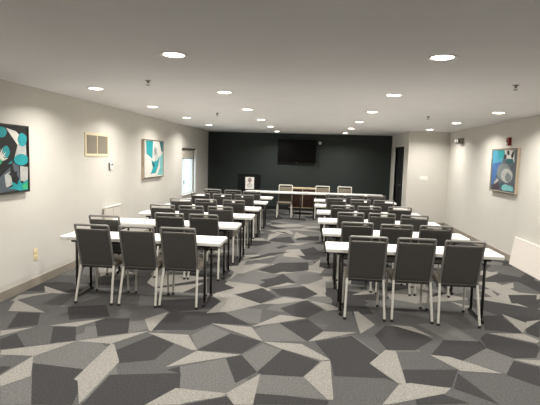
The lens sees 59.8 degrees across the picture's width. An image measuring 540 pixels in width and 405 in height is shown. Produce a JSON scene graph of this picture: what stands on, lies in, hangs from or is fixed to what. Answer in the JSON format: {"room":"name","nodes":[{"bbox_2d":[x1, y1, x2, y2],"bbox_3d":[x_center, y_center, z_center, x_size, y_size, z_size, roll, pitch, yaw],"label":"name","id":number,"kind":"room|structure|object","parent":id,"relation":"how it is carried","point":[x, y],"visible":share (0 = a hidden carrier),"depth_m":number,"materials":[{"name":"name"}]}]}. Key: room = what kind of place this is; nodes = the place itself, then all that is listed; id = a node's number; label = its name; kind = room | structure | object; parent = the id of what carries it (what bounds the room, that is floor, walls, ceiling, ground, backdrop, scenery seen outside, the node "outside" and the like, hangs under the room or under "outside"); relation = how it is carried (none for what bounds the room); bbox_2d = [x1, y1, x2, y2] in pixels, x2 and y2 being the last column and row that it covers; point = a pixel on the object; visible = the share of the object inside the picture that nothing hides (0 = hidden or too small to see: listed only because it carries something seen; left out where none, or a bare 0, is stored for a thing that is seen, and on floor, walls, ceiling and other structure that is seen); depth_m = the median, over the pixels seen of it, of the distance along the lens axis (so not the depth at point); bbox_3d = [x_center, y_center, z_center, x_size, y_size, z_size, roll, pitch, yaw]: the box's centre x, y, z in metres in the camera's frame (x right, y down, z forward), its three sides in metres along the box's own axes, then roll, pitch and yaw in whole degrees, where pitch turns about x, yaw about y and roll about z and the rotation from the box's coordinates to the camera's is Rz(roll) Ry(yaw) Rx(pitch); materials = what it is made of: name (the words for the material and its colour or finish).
{"room":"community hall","nodes":[
{"label":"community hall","id":0,"kind":"room"},
{"bbox_2d":[0,79,207,291],"bbox_3d":[-2.950,-0.238,6.450,0.140,2.475,18.300,2,6,5],"label":"wall","id":1,"kind":"structure","parent":0,"point":[68,186],"depth_m":6.72,"materials":[{"name":"paint"}]},
{"bbox_2d":[0,123,29,194],"bbox_3d":[-2.968,-0.465,5.038,0.053,0.780,1.220,2,6,5],"label":"abstract painting","id":2,"kind":"object","parent":1,"relation":"attached to","point":[14,139],"visible":1,"depth_m":5.37,"materials":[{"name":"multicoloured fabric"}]},
{"bbox_2d":[34,248,37,259],"bbox_3d":[-2.953,0.655,5.930,0.011,0.140,0.084,2,6,5],"label":"outlet","id":3,"kind":"object","parent":1,"relation":"attached to","point":[35,250],"visible":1,"depth_m":5.93,"materials":[{"name":"beige plastic"}]},
{"bbox_2d":[0,229,151,301],"bbox_3d":[-2.907,0.941,6.558,0.014,0.110,18.300,2,6,5],"label":"baseboard","id":4,"kind":"structure","parent":1,"relation":"attached to","point":[33,282],"depth_m":5.96,"materials":[{"name":"plastic"}]},
{"bbox_2d":[84,132,108,155],"bbox_3d":[-2.755,-0.920,7.497,0.015,0.364,0.830,2,6,5],"label":"air vent","id":5,"kind":"object","parent":1,"relation":"in","point":[95,144],"visible":1,"depth_m":7.45,"materials":[{"name":"beige metal"}]},
{"bbox_2d":[103,203,120,219],"bbox_3d":[-2.724,0.446,8.138,0.034,0.800,0.656,2,6,5],"label":"wall heater","id":6,"kind":"object","parent":1,"relation":"attached to","point":[114,210],"visible":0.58,"depth_m":8.07,"materials":[{"name":"white metal"}]},
{"bbox_2d":[142,139,163,178],"bbox_3d":[-2.507,-0.937,10.095,0.053,0.800,1.240,2,6,5],"label":"abstract painting","id":7,"kind":"object","parent":1,"relation":"attached to","point":[152,150],"visible":1,"depth_m":10.00,"materials":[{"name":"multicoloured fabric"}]},
{"bbox_2d":[182,148,196,195],"bbox_3d":[-2.296,-0.871,13.118,0.150,1.320,1.360,2,6,5],"label":"window","id":8,"kind":"structure","parent":1,"relation":"in","point":[187,153],"depth_m":13.45,"materials":[{"name":"white glass"}]},
{"bbox_2d":[182,149,192,158],"bbox_3d":[-2.284,-1.339,13.022,0.016,0.270,1.230,2,6,5],"label":"roller blind","id":9,"kind":"object","parent":8,"relation":"attached to","point":[186,153],"depth_m":13.00,"materials":[{"name":"fabric"}]},
{"bbox_2d":[0,209,539,404],"bbox_3d":[0.548,1.125,6.260,6.959,0.002,18.300,2,6,5],"label":"floor","id":10,"kind":"structure","parent":0,"point":[272,331],"depth_m":4.44,"materials":[{"name":"grey carpet"}]},
{"bbox_2d":[74,223,129,305],"bbox_3d":[-1.954,0.667,5.494,0.453,0.917,0.576,2,6,5],"label":"banquet chair","id":11,"kind":"object","parent":10,"relation":"on","point":[95,249],"visible":0.93,"depth_m":5.28,"materials":[{"name":"black fabric"}]},
{"bbox_2d":[88,215,134,285],"bbox_3d":[-2.086,0.589,6.255,0.453,0.917,0.576,2,6,5],"label":"banquet chair","id":12,"kind":"object","parent":10,"relation":"on","point":[113,224],"visible":0.29,"depth_m":5.97,"materials":[{"name":"black fabric"}]},
{"bbox_2d":[117,225,169,307],"bbox_3d":[-1.453,0.686,5.450,0.453,0.917,0.576,2,6,5],"label":"banquet chair","id":13,"kind":"object","parent":10,"relation":"on","point":[138,248],"visible":0.89,"depth_m":5.24,"materials":[{"name":"black fabric"}]},
{"bbox_2d":[60,232,226,306],"bbox_3d":[-1.474,0.765,5.561,1.874,0.737,0.472,2,6,5],"label":"folding table","id":14,"kind":"object","parent":10,"relation":"on","point":[206,242],"visible":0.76,"depth_m":5.42,"materials":[{"name":"white plastic"}]},
{"bbox_2d":[150,204,175,253],"bbox_3d":[-1.679,0.459,7.708,0.453,0.917,0.576,2,6,6],"label":"banquet chair","id":15,"kind":"object","parent":10,"relation":"on","point":[152,210],"visible":0.27,"depth_m":7.42,"materials":[{"name":"black fabric"}]},
{"bbox_2d":[153,212,184,278],"bbox_3d":[-1.355,0.569,6.680,0.453,0.917,0.576,2,6,5],"label":"banquet chair","id":16,"kind":"object","parent":10,"relation":"on","point":[160,221],"visible":0.33,"depth_m":6.40,"materials":[{"name":"black fabric"}]},
{"bbox_2d":[113,218,241,278],"bbox_3d":[-1.374,0.650,6.772,1.874,0.737,0.472,2,6,5],"label":"folding table","id":17,"kind":"object","parent":10,"relation":"on","point":[223,226],"visible":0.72,"depth_m":6.63,"materials":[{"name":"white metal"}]},
{"bbox_2d":[170,198,191,210],"bbox_3d":[-1.604,0.351,8.841,0.453,0.917,0.576,2,6,5],"label":"banquet chair","id":18,"kind":"object","parent":10,"relation":"on","point":[176,203],"visible":0.09,"depth_m":8.55,"materials":[{"name":"black fabric"}]},
{"bbox_2d":[158,227,206,309],"bbox_3d":[-0.994,0.701,5.434,0.453,0.917,0.576,2,6,5],"label":"banquet chair","id":19,"kind":"object","parent":10,"relation":"on","point":[179,249],"visible":0.92,"depth_m":5.22,"materials":[{"name":"black fabric"}]},
{"bbox_2d":[178,205,209,258],"bbox_3d":[-1.226,0.475,7.678,0.453,0.917,0.576,2,6,5],"label":"banquet chair","id":20,"kind":"object","parent":10,"relation":"on","point":[186,212],"visible":0.2,"depth_m":7.39,"materials":[{"name":"black fabric"}]},
{"bbox_2d":[138,210,254,261],"bbox_3d":[-1.211,0.551,7.837,1.874,0.737,0.472,2,6,5],"label":"folding table","id":21,"kind":"object","parent":10,"relation":"on","point":[237,217],"visible":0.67,"depth_m":7.65,"materials":[{"name":"white metal"}]},
{"bbox_2d":[191,193,209,203],"bbox_3d":[-1.441,0.231,10.126,0.453,0.917,0.576,2,6,5],"label":"banquet chair","id":22,"kind":"object","parent":10,"relation":"on","point":[193,197],"visible":0.15,"depth_m":9.83,"materials":[{"name":"black fabric"}]},
{"bbox_2d":[195,199,216,211],"bbox_3d":[-1.150,0.369,8.791,0.453,0.917,0.576,2,6,4],"label":"banquet chair","id":23,"kind":"object","parent":10,"relation":"on","point":[205,204],"visible":0.17,"depth_m":8.50,"materials":[{"name":"black fabric"}]},
{"bbox_2d":[187,214,225,280],"bbox_3d":[-0.883,0.586,6.644,0.453,0.917,0.576,2,6,6],"label":"banquet chair","id":24,"kind":"object","parent":10,"relation":"on","point":[203,226],"visible":0.43,"depth_m":6.38,"materials":[{"name":"black fabric"}]},
{"bbox_2d":[160,203,261,247],"bbox_3d":[-1.124,0.439,9.009,1.874,0.737,0.472,2,6,5],"label":"folding table","id":25,"kind":"object","parent":10,"relation":"on","point":[248,209],"visible":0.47,"depth_m":8.79,"materials":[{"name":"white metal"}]},
{"bbox_2d":[204,189,221,198],"bbox_3d":[-1.334,0.112,11.376,0.453,0.917,0.576,2,6,5],"label":"banquet chair","id":26,"kind":"object","parent":10,"relation":"on","point":[210,192],"visible":0.22,"depth_m":11.08,"materials":[{"name":"black fabric"}]},
{"bbox_2d":[206,206,237,263],"bbox_3d":[-0.763,0.491,7.658,0.453,0.917,0.576,2,6,5],"label":"banquet chair","id":27,"kind":"object","parent":10,"relation":"on","point":[223,215],"visible":0.64,"depth_m":7.40,"materials":[{"name":"black fabric"}]},
{"bbox_2d":[213,194,231,204],"bbox_3d":[-0.976,0.253,10.035,0.453,0.917,0.576,2,6,5],"label":"banquet chair","id":28,"kind":"object","parent":10,"relation":"on","point":[219,199],"visible":0.16,"depth_m":9.75,"materials":[{"name":"black fabric"}]},
{"bbox_2d":[179,198,267,236],"bbox_3d":[-0.999,0.325,10.217,1.874,0.737,0.472,2,6,5],"label":"folding table","id":29,"kind":"object","parent":10,"relation":"on","point":[256,203],"visible":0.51,"depth_m":9.99,"materials":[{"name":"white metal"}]},
{"bbox_2d":[224,190,241,199],"bbox_3d":[-0.852,0.138,11.253,0.453,0.917,0.576,2,6,5],"label":"banquet chair","id":30,"kind":"object","parent":10,"relation":"on","point":[231,193],"visible":0.15,"depth_m":10.96,"materials":[{"name":"black fabric"}]},
{"bbox_2d":[195,194,272,228],"bbox_3d":[-0.877,0.209,11.445,1.874,0.737,0.472,2,6,5],"label":"folding table","id":31,"kind":"object","parent":10,"relation":"on","point":[263,198],"visible":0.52,"depth_m":11.23,"materials":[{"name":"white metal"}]},
{"bbox_2d":[223,200,248,249],"bbox_3d":[-0.643,0.384,8.787,0.453,0.917,0.576,2,6,5],"label":"banquet chair","id":32,"kind":"object","parent":10,"relation":"on","point":[239,208],"visible":0.51,"depth_m":8.51,"materials":[{"name":"black fabric"}]},
{"bbox_2d":[234,194,256,238],"bbox_3d":[-0.521,0.270,9.995,0.453,0.917,0.576,2,6,5],"label":"banquet chair","id":33,"kind":"object","parent":10,"relation":"on","point":[248,201],"visible":0.46,"depth_m":9.72,"materials":[{"name":"black fabric"}]},
{"bbox_2d":[237,174,260,213],"bbox_3d":[-0.632,-0.274,14.137,0.660,1.190,0.510,2,6,5],"label":"lectern","id":34,"kind":"object","parent":10,"relation":"on","point":[245,181],"visible":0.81,"depth_m":13.88,"materials":[{"name":"black laminate"}]},
{"bbox_2d":[243,191,262,230],"bbox_3d":[-0.408,0.174,11.014,0.453,0.917,0.576,2,6,5],"label":"banquet chair","id":35,"kind":"object","parent":10,"relation":"on","point":[257,197],"visible":0.44,"depth_m":10.74,"materials":[{"name":"black fabric"}]},
{"bbox_2d":[246,190,306,218],"bbox_3d":[0.163,0.055,13.333,1.724,0.737,0.472,2,6,5],"label":"folding table","id":36,"kind":"object","parent":10,"relation":"on","point":[261,191],"visible":0.6,"depth_m":13.11,"materials":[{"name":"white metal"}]},
{"bbox_2d":[276,184,292,218],"bbox_3d":[0.422,-0.036,13.416,0.453,0.917,0.576,2,6,5],"label":"banquet chair","id":37,"kind":"object","parent":10,"relation":"on","point":[282,199],"visible":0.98,"depth_m":13.54,"materials":[{"name":"fabric"}]},
{"bbox_2d":[289,187,315,213],"bbox_3d":[0.988,-0.049,14.323,0.830,0.801,0.472,2,6,5],"label":"base cabinet","id":38,"kind":"object","parent":10,"relation":"on","point":[306,200],"visible":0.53,"depth_m":14.10,"materials":[{"name":"red wood"}]},
{"bbox_2d":[314,186,329,219],"bbox_3d":[1.482,0.004,13.323,0.453,0.917,0.576,2,6,5],"label":"banquet chair","id":39,"kind":"object","parent":10,"relation":"on","point":[322,190],"visible":0.32,"depth_m":13.48,"materials":[{"name":"fabric"}]},
{"bbox_2d":[323,194,343,227],"bbox_3d":[1.461,0.244,10.850,0.453,0.917,0.576,2,6,5],"label":"banquet chair","id":40,"kind":"object","parent":10,"relation":"on","point":[326,197],"visible":0.2,"depth_m":10.56,"materials":[{"name":"black fabric"}]},
{"bbox_2d":[323,198,346,241],"bbox_3d":[1.350,0.345,9.776,0.453,0.917,0.576,2,6,5],"label":"banquet chair","id":41,"kind":"object","parent":10,"relation":"on","point":[328,203],"visible":0.27,"depth_m":9.48,"materials":[{"name":"black fabric"}]},
{"bbox_2d":[330,205,354,228],"bbox_3d":[1.259,0.479,8.380,0.453,0.917,0.576,2,6,5],"label":"banquet chair","id":42,"kind":"object","parent":10,"relation":"on","point":[333,212],"visible":0.15,"depth_m":8.09,"materials":[{"name":"black fabric"}]},
{"bbox_2d":[337,186,351,198],"bbox_3d":[2.110,0.027,13.268,0.453,0.917,0.576,2,6,5],"label":"banquet chair","id":43,"kind":"object","parent":10,"relation":"on","point":[339,190],"visible":0.16,"depth_m":13.44,"materials":[{"name":"beige fabric"}]},
{"bbox_2d":[307,192,382,219],"bbox_3d":[2.072,0.126,13.165,2.099,0.737,0.472,2,6,5],"label":"folding table","id":44,"kind":"object","parent":10,"relation":"on","point":[314,194],"visible":0.57,"depth_m":13.00,"materials":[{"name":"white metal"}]},
{"bbox_2d":[336,212,364,241],"bbox_3d":[1.232,0.575,7.383,0.453,0.917,0.576,2,6,5],"label":"banquet chair","id":45,"kind":"object","parent":10,"relation":"on","point":[340,219],"visible":0.16,"depth_m":7.09,"materials":[{"name":"black fabric"}]},
{"bbox_2d":[336,221,373,292],"bbox_3d":[1.129,0.679,6.287,0.453,0.917,0.576,2,6,6],"label":"banquet chair","id":46,"kind":"object","parent":10,"relation":"on","point":[346,231],"visible":0.4,"depth_m":6.01,"materials":[{"name":"black fabric"}]},
{"bbox_2d":[346,195,364,204],"bbox_3d":[1.917,0.263,10.790,0.453,0.917,0.576,2,6,5],"label":"banquet chair","id":47,"kind":"object","parent":10,"relation":"on","point":[347,198],"visible":0.19,"depth_m":10.50,"materials":[{"name":"black fabric"}]},
{"bbox_2d":[314,199,396,231],"bbox_3d":[1.963,0.331,11.036,1.874,0.737,0.472,2,6,5],"label":"folding table","id":48,"kind":"object","parent":10,"relation":"on","point":[322,201],"visible":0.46,"depth_m":10.89,"materials":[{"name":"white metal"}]},
{"bbox_2d":[350,199,370,210],"bbox_3d":[1.811,0.369,9.671,0.453,0.917,0.576,2,6,5],"label":"banquet chair","id":49,"kind":"object","parent":10,"relation":"on","point":[355,204],"visible":0.16,"depth_m":9.38,"materials":[{"name":"black fabric"}]},
{"bbox_2d":[315,204,407,241],"bbox_3d":[1.858,0.447,9.816,1.874,0.737,0.472,2,6,5],"label":"folding table","id":50,"kind":"object","parent":10,"relation":"on","point":[321,206],"visible":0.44,"depth_m":9.67,"materials":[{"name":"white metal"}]},
{"bbox_2d":[342,235,388,321],"bbox_3d":[1.044,0.780,5.221,0.453,0.917,0.576,2,6,5],"label":"banquet chair","id":51,"kind":"object","parent":10,"relation":"on","point":[366,261],"visible":0.98,"depth_m":5.01,"materials":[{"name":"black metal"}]},
{"bbox_2d":[357,206,381,219],"bbox_3d":[1.716,0.494,8.360,0.453,0.917,0.576,2,6,5],"label":"banquet chair","id":52,"kind":"object","parent":10,"relation":"on","point":[366,212],"visible":0.17,"depth_m":8.07,"materials":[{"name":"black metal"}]},
{"bbox_2d":[317,210,422,252],"bbox_3d":[1.788,0.557,8.663,1.874,0.737,0.472,2,6,5],"label":"folding table","id":53,"kind":"object","parent":10,"relation":"on","point":[326,213],"visible":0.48,"depth_m":8.54,"materials":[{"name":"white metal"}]},
{"bbox_2d":[367,195,385,205],"bbox_3d":[2.387,0.274,10.819,0.453,0.917,0.576,2,6,4],"label":"banquet chair","id":54,"kind":"object","parent":10,"relation":"on","point":[371,199],"visible":0.15,"depth_m":10.52,"materials":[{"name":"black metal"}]},
{"bbox_2d":[318,218,441,268],"bbox_3d":[1.689,0.672,7.452,1.874,0.737,0.472,2,6,5],"label":"folding table","id":55,"kind":"object","parent":10,"relation":"on","point":[330,222],"visible":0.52,"depth_m":7.32,"materials":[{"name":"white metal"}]},
{"bbox_2d":[367,213,395,267],"bbox_3d":[1.699,0.590,7.367,0.453,0.917,0.576,2,6,6],"label":"banquet chair","id":56,"kind":"object","parent":10,"relation":"on","point":[377,221],"visible":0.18,"depth_m":7.08,"materials":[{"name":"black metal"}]},
{"bbox_2d":[373,200,393,211],"bbox_3d":[2.271,0.384,9.650,0.453,0.917,0.576,2,6,5],"label":"banquet chair","id":57,"kind":"object","parent":10,"relation":"on","point":[384,206],"visible":0.15,"depth_m":9.36,"materials":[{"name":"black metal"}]},
{"bbox_2d":[372,224,413,295],"bbox_3d":[1.599,0.702,6.191,0.453,0.917,0.576,2,6,5],"label":"banquet chair","id":58,"kind":"object","parent":10,"relation":"on","point":[392,234],"visible":0.36,"depth_m":5.91,"materials":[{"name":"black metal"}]},
{"bbox_2d":[322,228,469,294],"bbox_3d":[1.634,0.780,6.328,1.874,0.737,0.472,2,6,5],"label":"folding table","id":59,"kind":"object","parent":10,"relation":"on","point":[335,233],"visible":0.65,"depth_m":6.21,"materials":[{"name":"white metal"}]},
{"bbox_2d":[387,207,411,220],"bbox_3d":[2.244,0.507,8.383,0.453,0.917,0.576,2,6,5],"label":"banquet chair","id":60,"kind":"object","parent":10,"relation":"on","point":[398,213],"visible":0.17,"depth_m":8.09,"materials":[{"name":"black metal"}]},
{"bbox_2d":[390,215,428,266],"bbox_3d":[2.142,0.616,7.233,0.453,0.917,0.576,2,6,5],"label":"banquet chair","id":61,"kind":"object","parent":10,"relation":"on","point":[416,223],"visible":0.18,"depth_m":6.94,"materials":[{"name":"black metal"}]},
{"bbox_2d":[385,237,436,323],"bbox_3d":[1.538,0.798,5.187,0.453,0.917,0.576,2,6,5],"label":"banquet chair","id":62,"kind":"object","parent":10,"relation":"on","point":[414,262],"visible":0.97,"depth_m":4.98,"materials":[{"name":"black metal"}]},
{"bbox_2d":[325,241,504,323],"bbox_3d":[1.552,0.880,5.276,1.874,0.737,0.472,2,6,5],"label":"folding table","id":63,"kind":"object","parent":10,"relation":"on","point":[341,248],"visible":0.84,"depth_m":5.14,"materials":[{"name":"white metal"}]},
{"bbox_2d":[406,225,452,297],"bbox_3d":[2.089,0.717,6.178,0.453,0.917,0.576,2,6,5],"label":"banquet chair","id":64,"kind":"object","parent":10,"relation":"on","point":[441,236],"visible":0.37,"depth_m":5.90,"materials":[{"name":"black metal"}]},
{"bbox_2d":[426,240,485,327],"bbox_3d":[2.006,0.820,5.106,0.453,0.917,0.576,2,6,5],"label":"banquet chair","id":65,"kind":"object","parent":10,"relation":"on","point":[461,266],"visible":0.95,"depth_m":4.90,"materials":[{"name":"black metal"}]},
{"bbox_2d":[509,237,539,279],"bbox_3d":[4.099,0.871,7.485,0.091,0.474,1.124,2,6,5],"label":"leaning board","id":66,"kind":"object","parent":10,"relation":"on","point":[525,255],"visible":1,"depth_m":7.49,"materials":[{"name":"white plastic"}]},
{"bbox_2d":[0,0,539,135],"bbox_3d":[0.621,-1.386,6.015,7.159,0.100,18.500,2,6,5],"label":"ceiling","id":67,"kind":"structure","parent":0,"point":[302,66],"depth_m":3.71,"materials":[{"name":"paint"}]},
{"bbox_2d":[87,87,104,89],"bbox_3d":[-2.110,-1.379,5.700,0.212,0.011,0.212,2,6,5],"label":"recessed light","id":68,"kind":"object","parent":67,"relation":"in","point":[91,88],"visible":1,"depth_m":5.66,"materials":[{"name":"white plastic"}]},
{"bbox_2d":[160,51,187,57],"bbox_3d":[-0.744,-1.138,3.631,0.212,0.011,0.212,2,6,5],"label":"recessed light","id":69,"kind":"object","parent":67,"relation":"in","point":[169,54],"visible":1,"depth_m":3.61,"materials":[{"name":"white glass"}]},
{"bbox_2d":[216,91,232,93],"bbox_3d":[-0.553,-1.335,5.713,0.212,0.011,0.212,2,6,5],"label":"recessed light","id":70,"kind":"object","parent":67,"relation":"in","point":[220,92],"visible":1,"depth_m":5.67,"materials":[{"name":"white plastic"}]},
{"bbox_2d":[384,94,402,96],"bbox_3d":[1.457,-1.260,5.537,0.212,0.011,0.212,2,6,5],"label":"recessed light","id":71,"kind":"object","parent":67,"relation":"in","point":[387,95],"visible":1,"depth_m":5.50,"materials":[{"name":"white plastic"}]},
{"bbox_2d":[427,54,457,60],"bbox_3d":[1.267,-1.062,3.455,0.212,0.011,0.212,2,6,5],"label":"recessed light","id":72,"kind":"object","parent":67,"relation":"in","point":[440,57],"visible":1,"depth_m":3.43,"materials":[{"name":"white plastic"}]},
{"bbox_2d":[208,131,391,205],"bbox_3d":[1.418,-0.972,15.281,7.239,2.475,0.140,2,6,5],"label":"wall","id":73,"kind":"structure","parent":0,"point":[362,163],"depth_m":15.22,"materials":[{"name":"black paint"}]},
{"bbox_2d":[261,205,324,210],"bbox_3d":[0.867,0.192,15.364,5.905,0.110,0.014,2,6,5],"label":"baseboard","id":74,"kind":"structure","parent":73,"relation":"attached to","point":[262,206],"depth_m":15.39,"materials":[{"name":"black rubber"}]},
{"bbox_2d":[277,139,316,163],"bbox_3d":[0.871,-1.648,15.142,1.240,0.745,0.105,2,6,5],"label":"television","id":75,"kind":"object","parent":73,"relation":"attached to","point":[289,150],"visible":1,"depth_m":15.09,"materials":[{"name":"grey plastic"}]},
{"bbox_2d":[389,131,450,222],"bbox_3d":[4.238,-0.730,13.634,1.040,2.475,2.660,2,6,5],"label":"wall","id":76,"kind":"structure","parent":0,"point":[426,153],"depth_m":12.32,"materials":[{"name":"paint"}]},
{"bbox_2d":[392,144,404,206],"bbox_3d":[3.755,-0.575,13.572,0.138,2.150,1.520,2,6,5],"label":"door","id":77,"kind":"structure","parent":76,"relation":"in","point":[400,154],"depth_m":13.72,"materials":[{"name":"black paint"}]},
{"bbox_2d":[420,176,427,180],"bbox_3d":[4.028,-0.632,12.315,0.200,0.116,0.012,2,6,5],"label":"light switch","id":78,"kind":"object","parent":76,"relation":"attached to","point":[422,178],"visible":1,"depth_m":12.31,"materials":[{"name":"white plastic"}]},
{"bbox_2d":[445,116,539,254],"bbox_3d":[4.117,0.027,5.830,0.140,2.475,18.300,2,6,5],"label":"wall","id":79,"kind":"structure","parent":0,"point":[494,218],"depth_m":9.15,"materials":[{"name":"paint"}]},
{"bbox_2d":[455,138,463,143],"bbox_3d":[4.496,-1.460,11.171,0.150,0.140,0.300,2,6,5],"label":"emergency light","id":80,"kind":"object","parent":79,"relation":"attached to","point":[458,140],"visible":1,"depth_m":11.04,"materials":[{"name":"plastic"}]},
{"bbox_2d":[444,223,510,260],"bbox_3d":[3.886,1.325,4.632,0.014,0.110,15.640,2,6,5],"label":"baseboard","id":81,"kind":"structure","parent":79,"relation":"attached to","point":[507,256],"depth_m":9.69,"materials":[{"name":"plastic"}]},
{"bbox_2d":[489,148,520,194],"bbox_3d":[4.284,-0.583,8.601,0.058,0.800,1.140,2,6,5],"label":"abstract painting","id":82,"kind":"object","parent":79,"relation":"attached to","point":[505,163],"visible":1,"depth_m":8.48,"materials":[{"name":"fabric"}]},
{"bbox_2d":[505,137,511,145],"bbox_3d":[4.282,-1.096,8.452,0.072,0.144,0.120,2,6,5],"label":"fire alarm strobe","id":83,"kind":"object","parent":79,"relation":"attached to","point":[509,139],"visible":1,"depth_m":8.40,"materials":[{"name":"red plastic"}]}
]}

